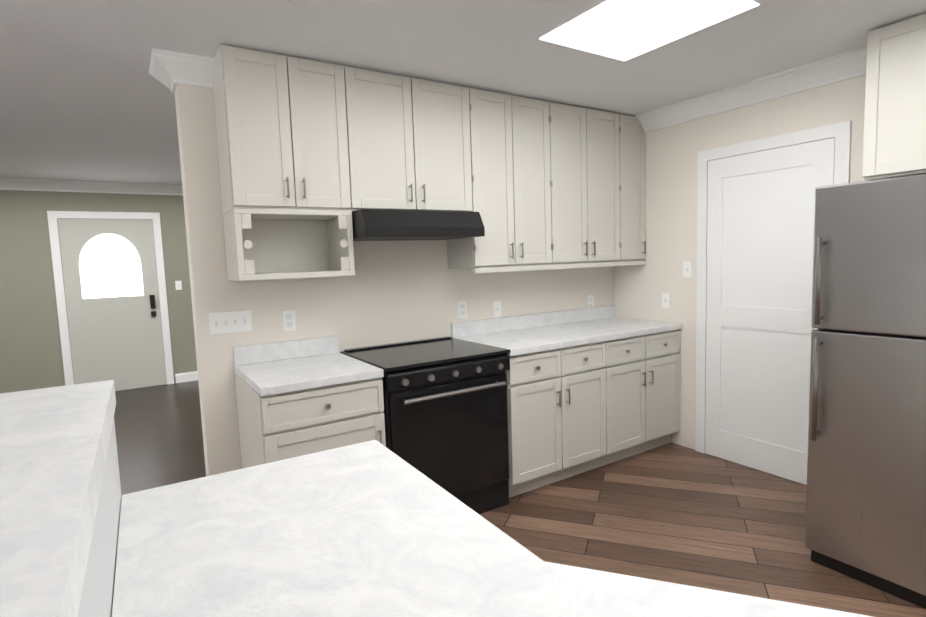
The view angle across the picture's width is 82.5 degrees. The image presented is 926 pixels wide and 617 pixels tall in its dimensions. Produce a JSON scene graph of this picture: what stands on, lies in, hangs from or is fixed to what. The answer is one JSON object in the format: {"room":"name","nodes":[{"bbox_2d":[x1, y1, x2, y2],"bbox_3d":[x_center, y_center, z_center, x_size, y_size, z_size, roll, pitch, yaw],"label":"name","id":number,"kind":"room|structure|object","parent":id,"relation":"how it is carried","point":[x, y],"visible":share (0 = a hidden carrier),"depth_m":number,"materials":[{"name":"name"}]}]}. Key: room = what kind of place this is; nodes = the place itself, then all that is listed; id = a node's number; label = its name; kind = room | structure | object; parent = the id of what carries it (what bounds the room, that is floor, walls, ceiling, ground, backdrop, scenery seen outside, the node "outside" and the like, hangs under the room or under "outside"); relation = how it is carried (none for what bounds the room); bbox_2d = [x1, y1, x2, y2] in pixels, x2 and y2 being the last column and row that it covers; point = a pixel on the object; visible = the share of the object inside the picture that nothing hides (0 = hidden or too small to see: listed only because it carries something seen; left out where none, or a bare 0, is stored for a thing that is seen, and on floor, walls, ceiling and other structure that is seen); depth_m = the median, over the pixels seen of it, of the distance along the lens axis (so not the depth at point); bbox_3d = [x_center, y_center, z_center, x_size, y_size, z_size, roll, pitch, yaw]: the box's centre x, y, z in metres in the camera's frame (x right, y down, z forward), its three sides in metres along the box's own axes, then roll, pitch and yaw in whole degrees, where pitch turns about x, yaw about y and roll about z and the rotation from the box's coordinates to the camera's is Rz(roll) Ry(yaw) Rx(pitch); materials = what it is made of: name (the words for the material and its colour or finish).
{"room":"kitchen","nodes":[
{"label":"kitchen","id":0,"kind":"room"},
{"bbox_2d":[0,190,196,393],"bbox_3d":[-3.178,-0.331,6.894,13.200,2.440,0.150,-5,6,-32],"label":"wall","id":1,"kind":"structure","parent":0,"point":[31,358],"depth_m":5.86,"materials":[{"name":"green paint"}]},
{"bbox_2d":[0,178,182,195],"bbox_3d":[-3.149,-1.480,6.681,12.800,0.115,0.100,-5,6,-32],"label":"crown molding","id":2,"kind":"structure","parent":1,"relation":"attached to","point":[23,184],"depth_m":5.97,"materials":[{"name":"white wood"}]},
{"bbox_2d":[47,211,173,390],"bbox_3d":[-4.092,-0.069,6.203,1.080,2.110,0.049,-5,6,-32],"label":"door","id":3,"kind":"structure","parent":1,"relation":"attached to","point":[118,341],"depth_m":6.21,"materials":[{"name":"grey paint"}]},
{"bbox_2d":[79,234,143,298],"bbox_3d":[-4.113,-0.502,6.171,0.600,0.740,0.003,-5,6,-32],"label":"window glass","id":4,"kind":"structure","parent":3,"relation":"in","point":[109,265],"depth_m":6.17,"materials":[{"name":"white glass"}]},
{"bbox_2d":[175,281,181,289],"bbox_3d":[-3.537,-0.288,6.569,0.070,0.115,0.012,-5,6,-32],"label":"light switch","id":5,"kind":"object","parent":1,"relation":"attached to","point":[178,285],"visible":1,"depth_m":6.57,"materials":[{"name":"white plastic"}]},
{"bbox_2d":[175,371,197,382],"bbox_3d":[-0.657,0.602,8.490,7.000,0.115,0.016,-5,6,-32],"label":"baseboard","id":6,"kind":"structure","parent":1,"relation":"attached to","point":[186,377],"depth_m":6.67,"materials":[{"name":"white wood"}]},
{"bbox_2d":[175,84,613,476],"bbox_3d":[-0.039,-0.127,3.605,3.230,2.440,0.150,-5,6,-32],"label":"wall","id":7,"kind":"structure","parent":0,"point":[389,292],"depth_m":3.02,"materials":[{"name":"beige paint"}]},
{"bbox_2d":[149,48,213,92],"bbox_3d":[1.531,-1.435,4.524,7.260,0.115,0.350,-5,6,-32],"label":"crown molding","id":8,"kind":"structure","parent":7,"relation":"attached to","point":[170,70],"depth_m":2.55,"materials":[{"name":"white wood"}]},
{"bbox_2d":[208,310,252,334],"bbox_3d":[-1.215,0.071,2.763,0.208,0.115,0.011,-5,6,-32],"label":"light switch","id":9,"kind":"object","parent":7,"relation":"attached to","point":[227,322],"visible":1,"depth_m":2.76,"materials":[{"name":"white plastic"}]},
{"bbox_2d":[282,310,295,331],"bbox_3d":[-0.963,0.068,2.928,0.070,0.115,0.008,-5,6,-32],"label":"outlet","id":10,"kind":"object","parent":7,"relation":"attached to","point":[289,320],"visible":1,"depth_m":2.92,"materials":[{"name":"white plastic"}]},
{"bbox_2d":[213,44,364,219],"bbox_3d":[-0.896,-0.867,2.716,0.631,0.736,0.319,-5,6,-32],"label":"upper cabinet","id":11,"kind":"object","parent":7,"relation":"attached to","point":[313,155],"depth_m":2.57,"materials":[{"name":"white wood"}]},
{"bbox_2d":[345,68,476,219],"bbox_3d":[-0.380,-0.915,3.046,0.818,0.736,0.319,-5,6,-32],"label":"upper cabinet","id":12,"kind":"object","parent":7,"relation":"attached to","point":[417,134],"depth_m":2.94,"materials":[{"name":"white wood"}]},
{"bbox_2d":[352,209,484,240],"bbox_3d":[-0.308,-0.473,3.035,0.730,0.143,0.468,-5,6,-32],"label":"range hood","id":13,"kind":"object","parent":7,"relation":"attached to","point":[382,225],"visible":0.88,"depth_m":2.83,"materials":[{"name":"black metal"}]},
{"bbox_2d":[233,305,614,364],"bbox_3d":[0.021,0.136,3.557,2.916,0.100,0.020,-5,6,-32],"label":"backsplash","id":14,"kind":"structure","parent":7,"relation":"attached to","point":[274,351],"depth_m":3.53,"materials":[{"name":"white stone"}]},
{"bbox_2d":[457,301,466,318],"bbox_3d":[-0.004,0.008,3.543,0.070,0.115,0.008,-5,6,-32],"label":"outlet","id":15,"kind":"object","parent":7,"relation":"attached to","point":[462,309],"visible":1,"depth_m":3.54,"materials":[{"name":"white plastic"}]},
{"bbox_2d":[447,88,524,271],"bbox_3d":[0.100,-0.796,3.365,0.423,1.066,0.319,-5,6,-32],"label":"upper cabinet","id":16,"kind":"object","parent":7,"relation":"attached to","point":[499,147],"depth_m":3.27,"materials":[{"name":"white wood"}]},
{"bbox_2d":[493,301,501,317],"bbox_3d":[0.241,0.005,3.699,0.070,0.115,0.012,-5,6,-32],"label":"outlet","id":17,"kind":"object","parent":7,"relation":"attached to","point":[496,308],"visible":1,"depth_m":3.70,"materials":[{"name":"white plastic"}]},
{"bbox_2d":[521,97,560,267],"bbox_3d":[0.363,-0.821,3.533,0.423,1.066,0.319,-5,6,-32],"label":"upper cabinet","id":18,"kind":"object","parent":7,"relation":"attached to","point":[540,119],"depth_m":3.45,"materials":[{"name":"white wood"}]},
{"bbox_2d":[561,104,596,267],"bbox_3d":[0.635,-0.846,3.707,0.445,1.066,0.319,-5,6,-32],"label":"upper cabinet","id":19,"kind":"object","parent":7,"relation":"attached to","point":[578,124],"depth_m":3.62,"materials":[{"name":"white wood"}]},
{"bbox_2d":[587,295,593,307],"bbox_3d":[1.014,-0.048,4.196,0.070,0.115,0.008,-5,6,-32],"label":"outlet","id":20,"kind":"object","parent":7,"relation":"attached to","point":[590,301],"visible":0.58,"depth_m":4.19,"materials":[{"name":"white plastic"}]},
{"bbox_2d":[597,110,628,263],"bbox_3d":[0.916,-0.873,3.887,0.444,1.066,0.319,-5,6,-32],"label":"upper cabinet","id":21,"kind":"object","parent":7,"relation":"attached to","point":[612,128],"depth_m":3.81,"materials":[{"name":"white wood"}]},
{"bbox_2d":[0,0,925,184],"bbox_3d":[0.346,-1.195,1.253,13.200,0.100,13.521,-5,6,-32],"label":"ceiling","id":22,"kind":"structure","parent":0,"point":[85,95],"depth_m":2.60,"materials":[{"name":"white paint"}]},
{"bbox_2d":[539,0,759,60],"bbox_3d":[0.792,-1.258,2.325,0.590,0.006,0.700,-5,6,-32],"label":"panel","id":23,"kind":"object","parent":22,"relation":"attached to","point":[623,30],"visible":1,"depth_m":2.33,"materials":[{"name":"white plastic"}]},
{"bbox_2d":[114,380,925,616],"bbox_3d":[0.431,1.332,1.491,13.200,0.100,13.521,-5,6,-32],"label":"floor","id":24,"kind":"structure","parent":0,"point":[671,512],"depth_m":2.89,"materials":[{"name":"brown wood"}]},
{"bbox_2d":[235,373,385,468],"bbox_3d":[-0.783,0.770,2.722,0.570,0.870,0.627,-5,6,-32],"label":"base cabinet","id":25,"kind":"object","parent":24,"relation":"on","point":[290,423],"depth_m":2.44,"materials":[{"name":"white wood"}]},
{"bbox_2d":[234,353,383,392],"bbox_3d":[-0.795,0.316,2.676,0.570,0.038,0.637,-5,6,-32],"label":"countertop","id":26,"kind":"structure","parent":25,"relation":"on","point":[294,372],"depth_m":2.56,"materials":[{"name":"white stone"}]},
{"bbox_2d":[340,336,510,513],"bbox_3d":[-0.200,0.692,3.051,0.759,0.925,0.689,-5,6,-32],"label":"range","id":27,"kind":"object","parent":24,"relation":"on","point":[445,413],"visible":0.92,"depth_m":2.83,"materials":[{"name":"black metal"}]},
{"bbox_2d":[0,380,873,616],"bbox_3d":[0.520,0.675,0.504,2.241,1.386,2.825,-5,6,-32],"label":"kitchen island","id":28,"kind":"object","parent":24,"relation":"on","point":[373,528],"visible":1,"depth_m":0.88,"materials":[{"name":"white stone"}]},
{"bbox_2d":[506,337,616,497],"bbox_3d":[0.461,0.653,3.517,0.841,0.870,0.627,-5,6,-32],"label":"base cabinet","id":29,"kind":"object","parent":24,"relation":"on","point":[591,388],"depth_m":3.24,"materials":[{"name":"white wood"}]},
{"bbox_2d":[452,317,681,352],"bbox_3d":[0.755,0.171,3.666,1.571,0.038,0.637,-5,6,-32],"label":"countertop","id":30,"kind":"structure","parent":29,"relation":"on","point":[545,336],"depth_m":3.53,"materials":[{"name":"white stone"}]},
{"bbox_2d":[617,329,680,460],"bbox_3d":[1.074,0.595,3.909,0.840,0.870,0.627,-5,6,-32],"label":"base cabinet","id":31,"kind":"object","parent":24,"relation":"on","point":[648,364],"depth_m":3.68,"materials":[{"name":"white wood"}]},
{"bbox_2d":[805,174,925,608],"bbox_3d":[2.090,0.313,2.197,0.875,1.685,0.850,-5,6,-32],"label":"fridge","id":32,"kind":"object","parent":24,"relation":"on","point":[866,499],"visible":1,"depth_m":2.15,"materials":[{"name":"grey metal"}]},
{"bbox_2d":[613,75,866,449],"bbox_3d":[2.078,-0.157,3.157,0.150,2.440,2.890,-5,6,-32],"label":"wall","id":33,"kind":"structure","parent":0,"point":[671,162],"depth_m":3.77,"materials":[{"name":"beige paint"}]},
{"bbox_2d":[629,115,645,263],"bbox_3d":[1.152,-0.895,4.037,0.338,1.066,0.319,-5,6,-32],"label":"upper cabinet","id":34,"kind":"object","parent":33,"relation":"attached to","point":[637,243],"depth_m":3.95,"materials":[{"name":"white wood"}]},
{"bbox_2d":[662,293,669,308],"bbox_3d":[1.503,-0.058,3.920,0.012,0.115,0.070,-5,6,-32],"label":"outlet","id":35,"kind":"object","parent":33,"relation":"attached to","point":[665,300],"visible":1,"depth_m":3.92,"materials":[{"name":"white plastic"}]},
{"bbox_2d":[683,261,691,277],"bbox_3d":[1.593,-0.276,3.747,0.012,0.115,0.070,-5,6,-32],"label":"light switch","id":36,"kind":"object","parent":33,"relation":"attached to","point":[687,269],"visible":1,"depth_m":3.75,"materials":[{"name":"white plastic"}]},
{"bbox_2d":[636,46,866,132],"bbox_3d":[1.720,-1.328,3.312,0.100,0.115,1.480,-5,6,-32],"label":"crown molding","id":37,"kind":"structure","parent":33,"relation":"attached to","point":[835,68],"depth_m":3.17,"materials":[{"name":"white wood"}]},
{"bbox_2d":[695,121,851,484],"bbox_3d":[1.885,0.005,3.325,0.017,2.100,0.900,-5,6,-32],"label":"door","id":38,"kind":"structure","parent":33,"relation":"attached to","point":[760,227],"depth_m":3.33,"materials":[{"name":"white wood"}]},
{"bbox_2d":[862,13,925,180],"bbox_3d":[2.284,-0.951,2.228,0.371,0.691,0.896,-5,6,-32],"label":"upper cabinet","id":39,"kind":"object","parent":33,"relation":"attached to","point":[894,143],"visible":1,"depth_m":2.42,"materials":[{"name":"white wood"}]}
]}

